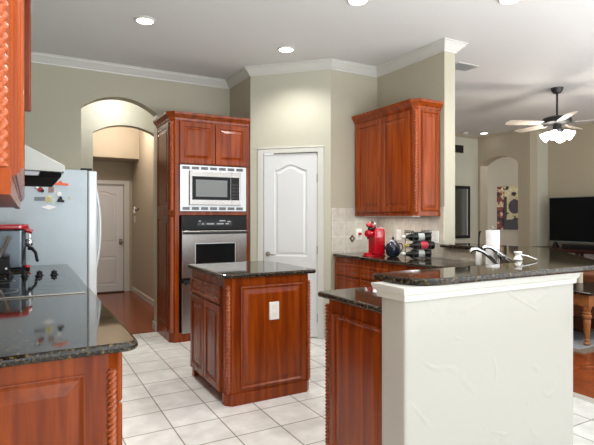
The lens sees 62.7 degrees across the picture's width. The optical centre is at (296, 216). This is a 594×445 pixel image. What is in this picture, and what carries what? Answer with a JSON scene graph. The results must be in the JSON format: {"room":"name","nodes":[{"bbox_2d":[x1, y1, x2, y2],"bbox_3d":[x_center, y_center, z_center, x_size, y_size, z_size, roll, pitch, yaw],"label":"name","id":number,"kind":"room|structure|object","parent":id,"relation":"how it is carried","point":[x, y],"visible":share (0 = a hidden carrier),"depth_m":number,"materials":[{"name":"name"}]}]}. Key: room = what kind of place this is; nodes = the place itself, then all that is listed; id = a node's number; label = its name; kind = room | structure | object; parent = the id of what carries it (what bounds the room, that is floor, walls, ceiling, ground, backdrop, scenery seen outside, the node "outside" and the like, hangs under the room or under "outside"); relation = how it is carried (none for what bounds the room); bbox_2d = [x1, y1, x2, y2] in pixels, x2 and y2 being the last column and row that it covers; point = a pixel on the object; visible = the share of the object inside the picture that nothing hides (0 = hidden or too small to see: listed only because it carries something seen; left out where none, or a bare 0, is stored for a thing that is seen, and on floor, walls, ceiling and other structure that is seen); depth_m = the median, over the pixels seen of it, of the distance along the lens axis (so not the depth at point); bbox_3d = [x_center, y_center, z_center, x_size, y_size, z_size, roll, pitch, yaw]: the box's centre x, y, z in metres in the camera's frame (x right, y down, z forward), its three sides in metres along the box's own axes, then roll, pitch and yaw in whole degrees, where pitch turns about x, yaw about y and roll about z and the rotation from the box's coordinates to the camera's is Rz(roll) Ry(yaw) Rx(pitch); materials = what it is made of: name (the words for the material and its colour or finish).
{"room":"kitchen","nodes":[
{"label":"kitchen","id":0,"kind":"room"},
{"bbox_2d":[93,160,131,290],"bbox_3d":[-3.794,0.178,8.143,1.980,2.262,0.120,0,0,-29],"label":"wall","id":1,"kind":"structure","parent":0,"point":[106,170],"depth_m":8.51,"materials":[{"name":"beige paint"}]},
{"bbox_2d":[97,184,122,291],"bbox_3d":[-3.332,0.371,8.340,0.692,1.852,0.113,0,0,-29],"label":"door","id":2,"kind":"structure","parent":1,"relation":"in","point":[110,264],"depth_m":8.43,"materials":[{"name":"white paint"}]},
{"bbox_2d":[97,290,123,293],"bbox_3d":[-3.320,1.300,8.319,0.700,0.018,0.085,0,0,-29],"label":"trim","id":3,"kind":"structure","parent":1,"relation":"attached to","point":[122,290],"depth_m":8.36,"materials":[{"name":"brown wood"}]},
{"bbox_2d":[97,180,128,291],"bbox_3d":[-3.323,0.343,8.324,0.880,1.933,0.021,0,0,-29],"label":"trim","id":4,"kind":"structure","parent":1,"relation":"attached to","point":[125,183],"depth_m":8.50,"materials":[{"name":"white paint"}]},
{"bbox_2d":[93,127,138,161],"bbox_3d":[-3.619,-1.304,7.828,1.980,0.703,0.600,0,0,-29],"label":"wall","id":5,"kind":"structure","parent":0,"point":[116,144],"depth_m":7.90,"materials":[{"name":"beige paint"}]},
{"bbox_2d":[81,100,153,171],"bbox_3d":[-2.680,-0.173,6.143,1.980,2.965,0.140,0,0,-29],"label":"wall","id":6,"kind":"structure","parent":0,"point":[99,115],"depth_m":6.21,"materials":[{"name":"beige paint"}]},
{"bbox_2d":[25,63,229,322],"bbox_3d":[-1.910,-0.173,5.486,2.685,2.965,0.156,0,0,-29],"label":"wall","id":7,"kind":"structure","parent":0,"point":[59,94],"depth_m":5.17,"materials":[{"name":"beige paint"}]},
{"bbox_2d":[152,321,155,330],"bbox_3d":[-1.646,1.264,5.632,0.016,0.090,0.178,0,0,-29],"label":"baseboard","id":8,"kind":"object","parent":7,"relation":"attached to","point":[153,322],"visible":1,"depth_m":5.61,"materials":[{"name":"white paint"}]},
{"bbox_2d":[31,37,468,88],"bbox_3d":[-1.030,-1.612,5.297,4.038,0.088,3.724,0,0,-29],"label":"trim","id":9,"kind":"structure","parent":7,"relation":"attached to","point":[444,44],"depth_m":5.26,"materials":[{"name":"white paint"}]},
{"bbox_2d":[132,130,153,299],"bbox_3d":[-2.215,-0.173,7.466,0.120,2.965,3.600,0,0,-29],"label":"wall","id":10,"kind":"structure","parent":0,"point":[142,168],"depth_m":7.75,"materials":[{"name":"beige paint"}]},
{"bbox_2d":[132,286,153,306],"bbox_3d":[-2.376,1.264,7.617,0.014,0.090,2.131,0,0,-29],"label":"baseboard","id":11,"kind":"structure","parent":10,"relation":"attached to","point":[143,296],"depth_m":7.68,"materials":[{"name":"white paint"}]},
{"bbox_2d":[230,77,249,260],"bbox_3d":[-0.631,-0.173,5.744,0.100,2.965,0.636,0,0,-29],"label":"wall","id":12,"kind":"structure","parent":0,"point":[240,93],"depth_m":5.64,"materials":[{"name":"beige paint"}]},
{"bbox_2d":[250,70,330,338],"bbox_3d":[-0.073,-0.173,5.346,0.914,2.965,0.060,0,0,16],"label":"wall","id":13,"kind":"structure","parent":0,"point":[273,123],"depth_m":5.31,"materials":[{"name":"beige paint"}]},
{"bbox_2d":[264,153,317,336],"bbox_3d":[-0.071,0.305,5.306,0.617,1.984,0.093,0,0,16],"label":"door","id":14,"kind":"structure","parent":13,"relation":"in","point":[290,180],"depth_m":5.31,"materials":[{"name":"white paint"}]},
{"bbox_2d":[258,146,323,338],"bbox_3d":[-0.076,0.275,5.305,0.750,2.068,0.020,0,0,16],"label":"trim","id":15,"kind":"structure","parent":13,"relation":"attached to","point":[320,149],"depth_m":5.21,"materials":[{"name":"white paint"}]},
{"bbox_2d":[31,0,593,135],"bbox_3d":[2.945,-1.706,5.305,11.290,0.100,12.400,0,0,-29],"label":"ceiling","id":16,"kind":"structure","parent":0,"point":[523,50],"depth_m":4.48,"materials":[{"name":"paint"}]},
{"bbox_2d":[134,16,154,24],"bbox_3d":[-1.280,-1.649,4.103,0.170,0.013,0.170,0,0,-29],"label":"recessed light","id":17,"kind":"object","parent":16,"relation":"in","point":[145,20],"visible":1,"depth_m":4.09,"materials":[{"name":"white paint"}]},
{"bbox_2d":[278,46,294,52],"bbox_3d":[-0.108,-1.649,4.812,0.170,0.013,0.170,0,0,-29],"label":"recessed light","id":18,"kind":"object","parent":16,"relation":"in","point":[285,49],"visible":1,"depth_m":4.80,"materials":[{"name":"white paint"}]},
{"bbox_2d":[347,0,368,5],"bbox_3d":[0.466,-1.649,3.723,0.170,0.013,0.170,0,0,-29],"label":"recessed light","id":19,"kind":"object","parent":16,"relation":"in","point":[351,2],"visible":1,"depth_m":3.75,"materials":[{"name":"white paint"}]},
{"bbox_2d":[455,62,479,70],"bbox_3d":[1.819,-1.648,5.364,0.320,0.016,0.200,0,0,-29],"label":"ceiling vent","id":20,"kind":"object","parent":16,"relation":"in","point":[461,66],"visible":0.74,"depth_m":5.35,"materials":[{"name":"white metal"}]},
{"bbox_2d":[498,0,519,4],"bbox_3d":[1.618,-1.649,3.701,0.170,0.013,0.170,0,0,-29],"label":"recessed light","id":21,"kind":"object","parent":16,"relation":"in","point":[504,2],"visible":1,"depth_m":3.73,"materials":[{"name":"white paint"}]},
{"bbox_2d":[505,86,593,142],"bbox_3d":[3.353,-1.311,6.305,1.277,0.688,1.272,0,0,-29],"label":"ceiling fan","id":22,"kind":"object","parent":16,"relation":"hanging from","point":[557,133],"visible":1,"depth_m":6.22,"materials":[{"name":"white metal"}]},
{"bbox_2d":[539,130,551,142],"bbox_3d":[3.248,-1.046,6.345,0.127,0.159,0.181,0,0,-29],"label":"shade","id":23,"kind":"object","parent":22,"relation":"attached to","point":[543,136],"depth_m":6.33,"materials":[{"name":"white glass"}]},
{"bbox_2d":[547,129,558,139],"bbox_3d":[3.273,-1.046,6.170,0.181,0.159,0.127,0,0,-29],"label":"shade","id":24,"kind":"object","parent":22,"relation":"attached to","point":[552,135],"depth_m":6.19,"materials":[{"name":"white glass"}]},
{"bbox_2d":[556,132,566,142],"bbox_3d":[3.423,-1.046,6.370,0.181,0.159,0.127,0,0,-29],"label":"shade","id":25,"kind":"object","parent":22,"relation":"attached to","point":[561,138],"depth_m":6.34,"materials":[{"name":"white glass"}]},
{"bbox_2d":[561,129,574,139],"bbox_3d":[3.448,-1.046,6.195,0.127,0.159,0.181,0,0,-29],"label":"shade","id":26,"kind":"object","parent":22,"relation":"attached to","point":[569,134],"depth_m":6.18,"materials":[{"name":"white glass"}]},
{"bbox_2d":[97,291,593,397],"bbox_3d":[2.923,1.339,5.293,10.940,0.060,12.400,0,0,-29],"label":"floor","id":27,"kind":"structure","parent":0,"point":[136,314],"depth_m":6.08,"materials":[{"name":"brown wood"}]},
{"bbox_2d":[531,246,593,258],"bbox_3d":[5.160,0.931,8.016,0.580,0.755,2.580,0,0,-29],"label":"console table","id":28,"kind":"object","parent":27,"relation":"on","point":[580,252],"visible":0.29,"depth_m":8.39,"materials":[{"name":"brown wood"}]},
{"bbox_2d":[549,196,593,246],"bbox_3d":[5.020,0.101,8.359,0.190,0.904,1.445,0,0,-29],"label":"television","id":29,"kind":"object","parent":28,"relation":"on","point":[571,219],"visible":0.95,"depth_m":8.60,"materials":[{"name":"black plastic"}]},
{"bbox_2d":[562,244,593,249],"bbox_3d":[4.919,0.519,8.191,0.090,0.070,0.920,0,0,-29],"label":"soundbar","id":30,"kind":"object","parent":28,"relation":"on","point":[570,246],"visible":0.98,"depth_m":8.31,"materials":[{"name":"black plastic"}]},
{"bbox_2d":[573,315,593,353],"bbox_3d":[2.989,1.302,6.366,2.160,0.011,2.770,0,0,-29],"label":"area rug","id":31,"kind":"object","parent":27,"relation":"on","point":[578,346],"visible":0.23,"depth_m":4.98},
{"bbox_2d":[573,271,593,318],"bbox_3d":[3.974,0.999,6.222,0.920,0.620,1.020,0,0,-29],"label":"ottoman","id":32,"kind":"object","parent":31,"relation":"on","point":[587,276],"visible":0.07,"depth_m":6.03,"materials":[{"name":"brown leather"}]},
{"bbox_2d":[583,271,593,281],"bbox_3d":[3.974,0.819,6.222,0.920,0.260,1.020,0,0,-29],"label":"cushion","id":33,"kind":"object","parent":32,"relation":"on","point":[587,276],"depth_m":5.99,"materials":[{"name":"brown leather"}]},
{"bbox_2d":[573,281,593,345],"bbox_3d":[2.963,1.027,5.590,0.900,0.540,1.320,0,0,-29],"label":"coffee table","id":34,"kind":"object","parent":31,"relation":"on","point":[583,293],"visible":0.35,"depth_m":4.92,"materials":[{"name":"brown wood"}]},
{"bbox_2d":[331,70,376,289],"bbox_3d":[0.609,-0.173,5.389,0.629,2.965,0.099,0,0,-29],"label":"wall","id":35,"kind":"structure","parent":0,"point":[352,94],"depth_m":5.29,"materials":[{"name":"beige paint"}]},
{"bbox_2d":[331,208,376,253],"bbox_3d":[0.635,0.151,5.340,0.610,0.485,0.009,0,0,-29],"label":"tiled wall","id":36,"kind":"structure","parent":35,"relation":"attached to","point":[344,222],"depth_m":5.29,"materials":[{"name":"tile"}]},
{"bbox_2d":[356,229,361,239],"bbox_3d":[0.683,0.194,5.357,0.075,0.120,0.008,0,0,-29],"label":"wall outlet","id":37,"kind":"object","parent":36,"relation":"attached to","point":[358,237],"visible":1,"depth_m":5.35,"materials":[{"name":"white plastic"}]},
{"bbox_2d":[120,332,593,444],"bbox_3d":[0.743,1.339,1.912,3.840,0.060,8.616,0,0,-29],"label":"floor tile","id":38,"kind":"structure","parent":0,"point":[163,403],"depth_m":3.29,"materials":[{"name":"white tile"}]},
{"bbox_2d":[0,168,101,295],"bbox_3d":[-2.282,0.448,4.395,0.932,1.722,0.900,0,0,-29],"label":"refrigerator","id":39,"kind":"object","parent":38,"relation":"on","point":[69,233],"visible":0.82,"depth_m":4.08,"materials":[{"name":"white metal"}]},
{"bbox_2d":[35,187,43,192],"bbox_3d":[-2.102,-0.232,3.973,0.071,0.070,0.012,0,0,-29],"label":"magnet","id":40,"kind":"object","parent":39,"relation":"attached to","point":[40,189],"visible":0.57,"depth_m":3.97,"materials":[{"name":"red plastic"}]},
{"bbox_2d":[34,197,44,200],"bbox_3d":[-2.100,-0.145,3.978,0.080,0.032,0.003,0,0,-29],"label":"business card","id":41,"kind":"object","parent":39,"relation":"attached to","point":[35,198],"visible":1,"depth_m":3.98,"materials":[{"name":"white paper"}]},
{"bbox_2d":[45,195,52,202],"bbox_3d":[-2.041,-0.145,4.008,0.060,0.060,0.009,0,0,-29],"label":"magnet","id":42,"kind":"object","parent":39,"relation":"attached to","point":[48,198],"visible":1,"depth_m":4.00,"materials":[{"name":"yellow plastic"}]},
{"bbox_2d":[42,205,55,209],"bbox_3d":[-2.045,-0.076,4.009,0.111,0.038,0.003,0,0,-29],"label":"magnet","id":43,"kind":"object","parent":39,"relation":"attached to","point":[48,207],"visible":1,"depth_m":4.01},
{"bbox_2d":[48,187,53,192],"bbox_3d":[-2.028,-0.223,4.018,0.040,0.047,0.004,0,0,-29],"label":"magnet","id":44,"kind":"object","parent":39,"relation":"attached to","point":[50,189],"visible":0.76,"depth_m":4.02},
{"bbox_2d":[54,181,68,185],"bbox_3d":[-1.967,-0.278,4.048,0.125,0.038,0.012,0,0,-29],"label":"magnet","id":45,"kind":"object","parent":39,"relation":"attached to","point":[59,182],"visible":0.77,"depth_m":4.05,"materials":[{"name":"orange plastic"}]},
{"bbox_2d":[0,352,121,444],"bbox_3d":[-1.495,0.867,2.624,0.619,0.884,2.840,0,0,-29],"label":"base cabinet","id":46,"kind":"object","parent":38,"relation":"on","point":[75,401],"visible":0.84,"depth_m":1.45,"materials":[{"name":"brown wood"}]},
{"bbox_2d":[0,264,137,367],"bbox_3d":[-1.483,0.409,2.640,0.656,0.030,2.885,0,0,-29],"label":"countertop","id":47,"kind":"structure","parent":46,"relation":"on","point":[38,329],"depth_m":1.72,"materials":[{"name":"stone"}]},
{"bbox_2d":[0,237,10,274],"bbox_3d":[-2.075,0.266,3.328,0.215,0.255,0.126,0,0,-29],"label":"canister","id":48,"kind":"object","parent":47,"relation":"on","point":[4,261],"visible":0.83,"depth_m":3.32,"materials":[{"name":"black plastic"}]},
{"bbox_2d":[0,224,38,270],"bbox_3d":[-2.156,0.225,3.641,0.399,0.336,0.340,0,0,-29],"label":"espresso machine","id":49,"kind":"object","parent":47,"relation":"on","point":[16,248],"visible":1,"depth_m":3.54,"materials":[{"name":"metal"}]},
{"bbox_2d":[0,269,84,298],"bbox_3d":[-1.573,0.373,2.809,0.547,0.042,1.001,0,0,-29],"label":"cooktop","id":50,"kind":"object","parent":47,"relation":"in","point":[53,283],"visible":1,"depth_m":2.74,"materials":[{"name":"black glass"}]},
{"bbox_2d":[153,111,250,342],"bbox_3d":[-1.078,0.110,5.481,0.922,2.398,0.656,0,0,-29],"label":"tall cabinet","id":51,"kind":"object","parent":38,"relation":"on","point":[184,138],"visible":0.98,"depth_m":5.20,"materials":[{"name":"brown wood"}]},
{"bbox_2d":[179,164,245,210],"bbox_3d":[-0.986,-0.300,5.416,0.743,0.485,0.439,0,0,-29],"label":"microwave","id":52,"kind":"object","parent":51,"relation":"in","point":[201,188],"visible":1,"depth_m":5.22,"materials":[{"name":"metal"}]},
{"bbox_2d":[179,216,246,333],"bbox_3d":[-0.995,0.608,5.442,0.732,1.233,0.584,0,0,-29],"label":"oven","id":53,"kind":"object","parent":51,"relation":"in","point":[202,239],"visible":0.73,"depth_m":5.17,"materials":[{"name":"silver metal"}]},
{"bbox_2d":[190,269,310,406],"bbox_3d":[-0.382,0.867,3.833,0.693,0.884,0.822,0,0,-29],"label":"base cabinet","id":54,"kind":"object","parent":38,"relation":"on","point":[250,339],"visible":1,"depth_m":3.50,"materials":[{"name":"brown wood"}]},
{"bbox_2d":[188,260,315,278],"bbox_3d":[-0.379,0.409,3.841,0.742,0.030,0.856,0,0,-29],"label":"countertop","id":55,"kind":"structure","parent":54,"relation":"on","point":[247,269],"depth_m":3.63,"materials":[{"name":"stone"}]},
{"bbox_2d":[269,301,278,319],"bbox_3d":[-0.166,0.674,3.498,0.076,0.126,0.022,0,0,-29],"label":"outlet","id":56,"kind":"object","parent":54,"relation":"attached to","point":[273,305],"depth_m":3.49,"materials":[{"name":"white plastic"}]},
{"bbox_2d":[325,300,381,444],"bbox_3d":[0.913,0.867,2.728,1.509,0.884,0.511,0,0,-29],"label":"base cabinet","id":57,"kind":"object","parent":38,"relation":"on","point":[353,336],"visible":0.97,"depth_m":2.34,"materials":[{"name":"brown wood"}]},
{"bbox_2d":[335,257,427,289],"bbox_3d":[1.029,0.867,4.664,0.597,0.884,1.545,0,0,-29],"label":"base cabinet","id":58,"kind":"object","parent":38,"relation":"on","point":[349,273],"visible":0.19,"depth_m":4.81,"materials":[{"name":"brown wood"}]},
{"bbox_2d":[318,252,485,312],"bbox_3d":[0.957,0.409,3.770,1.433,0.029,3.388,0,0,6],"label":"countertop","id":59,"kind":"structure","parent":58,"relation":"on","point":[366,298],"depth_m":3.86,"materials":[{"name":"stone"}]},
{"bbox_2d":[362,221,384,256],"bbox_3d":[0.759,0.217,4.854,0.217,0.356,0.120,0,0,-29],"label":"coffee machine","id":60,"kind":"object","parent":59,"relation":"on","point":[375,236],"visible":1,"depth_m":4.82,"materials":[{"name":"red plastic"}]},
{"bbox_2d":[383,237,403,256],"bbox_3d":[0.952,0.295,4.803,0.162,0.198,0.157,0,0,30],"label":"teapot","id":61,"kind":"object","parent":59,"relation":"on","point":[392,248],"visible":1,"depth_m":4.76,"materials":[{"name":"blue ceramic"}]},
{"bbox_2d":[386,242,400,256],"bbox_3d":[0.948,0.323,4.810,0.148,0.143,0.148,0,0,-29],"label":"pot","id":62,"kind":"object","parent":61,"relation":"attached to","point":[393,249],"depth_m":4.76,"materials":[{"name":"blue ceramic"}]},
{"bbox_2d":[404,230,431,259],"bbox_3d":[1.134,0.259,4.570,0.178,0.271,0.234,0,0,-9],"label":"wine rack","id":63,"kind":"object","parent":59,"relation":"on","point":[410,231],"visible":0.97,"depth_m":4.49,"materials":[{"name":"brown metal"}]},
{"bbox_2d":[401,250,431,257],"bbox_3d":[1.115,0.348,4.567,0.288,0.076,0.077,0,0,-9],"label":"wine bottle","id":64,"kind":"object","parent":63,"relation":"in","point":[421,253],"visible":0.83,"depth_m":4.54,"materials":[{"name":"black glass"}]},
{"bbox_2d":[401,233,431,240],"bbox_3d":[1.115,0.189,4.567,0.288,0.076,0.077,0,0,-9],"label":"wine bottle","id":65,"kind":"object","parent":63,"relation":"in","point":[417,236],"visible":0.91,"depth_m":4.54,"materials":[{"name":"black glass"}]},
{"bbox_2d":[404,241,434,248],"bbox_3d":[1.149,0.269,4.573,0.288,0.076,0.077,0,0,-9],"label":"wine bottle","id":66,"kind":"object","parent":63,"relation":"in","point":[421,244],"visible":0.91,"depth_m":4.54,"materials":[{"name":"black glass"}]},
{"bbox_2d":[476,231,481,264],"bbox_3d":[1.498,0.255,4.012,0.052,0.280,0.051,0,0,-29],"label":"soap dispenser","id":67,"kind":"object","parent":59,"relation":"on","point":[478,254],"visible":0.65,"depth_m":3.99,"materials":[{"name":"white plastic"}]},
{"bbox_2d":[476,251,481,264],"bbox_3d":[1.498,0.334,4.012,0.052,0.122,0.051,0,0,-29],"label":"bottle","id":68,"kind":"object","parent":67,"relation":"on","point":[478,255],"depth_m":3.99,"materials":[{"name":"white plastic"}]},
{"bbox_2d":[469,245,503,263],"bbox_3d":[1.464,0.306,3.675,0.333,0.178,0.064,0,0,-4],"label":"faucet","id":69,"kind":"object","parent":59,"relation":"on","point":[499,259],"visible":0.67,"depth_m":3.67,"materials":[{"name":"silver metal"}]},
{"bbox_2d":[485,226,499,264],"bbox_3d":[1.571,0.234,3.909,0.112,0.320,0.112,0,0,-29],"label":"paper towel","id":70,"kind":"object","parent":59,"relation":"on","point":[492,236],"visible":0.67,"depth_m":3.86,"materials":[{"name":"white paper"}]},
{"bbox_2d":[573,392,593,401],"bbox_3d":[2.447,1.337,2.861,0.060,0.064,8.616,0,0,-29],"label":"trim","id":71,"kind":"structure","parent":38,"relation":"on","point":[574,393],"depth_m":3.52,"materials":[{"name":"wood"}]},
{"bbox_2d":[274,51,454,258],"bbox_3d":[0.572,-0.173,6.246,0.139,2.965,3.646,0,0,-29],"label":"wall","id":72,"kind":"structure","parent":0,"point":[433,77],"depth_m":4.68,"materials":[{"name":"beige paint"}]},
{"bbox_2d":[352,98,442,216],"bbox_3d":[0.992,-0.543,4.962,0.353,1.092,0.995,0,0,-29],"label":"upper cabinet","id":73,"kind":"object","parent":72,"relation":"attached to","point":[397,145],"visible":1,"depth_m":4.68,"materials":[{"name":"brown wood"}]},
{"bbox_2d":[377,207,443,257],"bbox_3d":[1.152,0.151,5.052,0.009,0.485,0.996,0,0,-29],"label":"tiled wall","id":74,"kind":"structure","parent":72,"relation":"attached to","point":[433,223],"depth_m":4.99,"materials":[{"name":"tile"}]},
{"bbox_2d":[396,229,400,239],"bbox_3d":[1.079,0.194,5.163,0.008,0.115,0.072,0,0,-29],"label":"wall outlet","id":75,"kind":"object","parent":74,"relation":"attached to","point":[398,232],"visible":0.98,"depth_m":5.16,"materials":[{"name":"white plastic"}]},
{"bbox_2d":[430,231,438,242],"bbox_3d":[1.327,0.197,4.718,0.010,0.118,0.118,0,0,-29],"label":"light switch","id":76,"kind":"object","parent":74,"relation":"attached to","point":[435,234],"visible":0.7,"depth_m":4.69,"materials":[{"name":"white plastic"}]},
{"bbox_2d":[444,248,485,261],"bbox_3d":[1.549,0.343,4.340,0.009,0.103,0.633,0,0,-29],"label":"tile ledge","id":77,"kind":"object","parent":72,"relation":"attached to","point":[449,253],"visible":0.43,"depth_m":4.44,"materials":[{"name":"tile"}]},
{"bbox_2d":[455,137,477,243],"bbox_3d":[1.721,-0.173,9.042,4.590,2.965,0.120,0,0,-29],"label":"wall","id":78,"kind":"structure","parent":0,"point":[466,163],"depth_m":10.00,"materials":[{"name":"beige paint"}]},
{"bbox_2d":[455,145,463,152],"bbox_3d":[3.262,-1.366,9.820,0.260,0.150,0.020,0,0,-29],"label":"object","id":79,"kind":"object","parent":78,"relation":"attached to","point":[458,148],"visible":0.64,"depth_m":9.82,"materials":[{"name":"black plastic"}]},
{"bbox_2d":[455,186,469,238],"bbox_3d":[3.175,-0.091,9.760,0.810,1.060,0.039,0,0,-29],"label":"framed picture","id":80,"kind":"object","parent":78,"relation":"attached to","point":[462,193],"visible":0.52,"depth_m":9.85,"materials":[{"name":"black glass"}]},
{"bbox_2d":[382,258,572,444],"bbox_3d":[1.274,0.799,3.218,0.832,1.020,2.893,0,0,23],"label":"wall","id":81,"kind":"structure","parent":0,"point":[493,368],"depth_m":2.21,"materials":[{"name":"grey paint"}]},
{"bbox_2d":[371,272,580,301],"bbox_3d":[1.304,0.318,3.133,0.848,0.058,2.900,0,0,27],"label":"trim","id":82,"kind":"structure","parent":81,"relation":"attached to","point":[415,293],"depth_m":2.14,"materials":[{"name":"white paint"}]},
{"bbox_2d":[374,243,593,285],"bbox_3d":[1.376,0.273,3.262,1.085,0.032,2.960,0,0,23],"label":"bar","id":83,"kind":"object","parent":81,"relation":"on","point":[549,261],"visible":0.88,"depth_m":2.37,"materials":[{"name":"stone"}]},
{"bbox_2d":[514,251,536,260],"bbox_3d":[1.328,0.231,2.839,0.126,0.052,0.052,0,0,38],"label":"dish brush","id":84,"kind":"object","parent":83,"relation":"on","point":[518,254],"visible":1,"depth_m":2.85,"materials":[{"name":"white plastic"}]},
{"bbox_2d":[488,157,517,245],"bbox_3d":[5.457,-0.173,11.284,0.120,2.965,4.400,0,0,-29],"label":"wall","id":85,"kind":"structure","parent":0,"point":[502,172],"depth_m":11.95,"materials":[{"name":"beige paint"}]},
{"bbox_2d":[497,187,503,228],"bbox_3d":[4.996,-0.211,11.949,0.033,1.040,0.190,0,0,-29],"label":"print","id":86,"kind":"object","parent":85,"relation":"attached to","point":[500,190],"visible":1,"depth_m":11.94},
{"bbox_2d":[504,186,517,229],"bbox_3d":[5.218,-0.211,11.546,0.038,1.040,0.690,0,0,-29],"label":"print","id":87,"kind":"object","parent":85,"relation":"attached to","point":[510,192],"visible":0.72,"depth_m":11.66,"materials":[{"name":"multicoloured paper"}]},
{"bbox_2d":[478,131,536,246],"bbox_3d":[4.111,-0.173,9.693,0.220,2.965,1.310,0,0,-29],"label":"wall","id":88,"kind":"structure","parent":0,"point":[522,147],"depth_m":9.26,"materials":[{"name":"beige paint"}]},
{"bbox_2d":[455,122,593,138],"bbox_3d":[4.300,-1.631,7.926,8.225,0.050,3.583,0,0,23],"label":"trim","id":89,"kind":"structure","parent":88,"relation":"attached to","point":[592,123],"depth_m":9.50,"materials":[{"name":"beige paint"}]},
{"bbox_2d":[537,131,547,245],"bbox_3d":[4.637,-0.173,9.305,0.320,2.965,0.120,0,0,-29],"label":"wall","id":90,"kind":"structure","parent":0,"point":[542,147],"depth_m":9.25,"materials":[{"name":"beige paint"}]},
{"bbox_2d":[548,125,593,245],"bbox_3d":[6.121,-0.173,7.093,0.120,2.965,5.430,0,0,-29],"label":"wall","id":91,"kind":"structure","parent":0,"point":[570,162],"depth_m":8.91,"materials":[{"name":"beige paint"}]},
{"bbox_3d":[-1.920,-0.173,2.593,0.150,2.965,12.400,0,0,-29],"label":"wall","id":92,"kind":"structure","parent":0,"visible":0},
{"bbox_2d":[0,0,25,208],"bbox_3d":[-1.013,-0.564,1.493,0.360,1.054,1.826,0,0,-29],"label":"upper cabinet","id":93,"kind":"object","parent":92,"relation":"attached to","point":[12,12],"visible":1,"depth_m":0.86,"materials":[{"name":"brown wood"}]},
{"bbox_2d":[25,0,30,111],"bbox_3d":[-1.700,-0.913,2.728,0.362,0.795,0.978,0,0,-29],"label":"upper cabinet","id":94,"kind":"object","parent":92,"relation":"attached to","point":[27,2],"visible":0.29,"depth_m":2.38,"materials":[{"name":"brown wood"}]},
{"bbox_2d":[25,145,64,186],"bbox_3d":[-1.633,-0.359,2.761,0.512,0.321,0.966,0,0,-29],"label":"range hood","id":95,"kind":"object","parent":92,"relation":"attached to","point":[41,170],"visible":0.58,"depth_m":2.43,"materials":[{"name":"white metal"}]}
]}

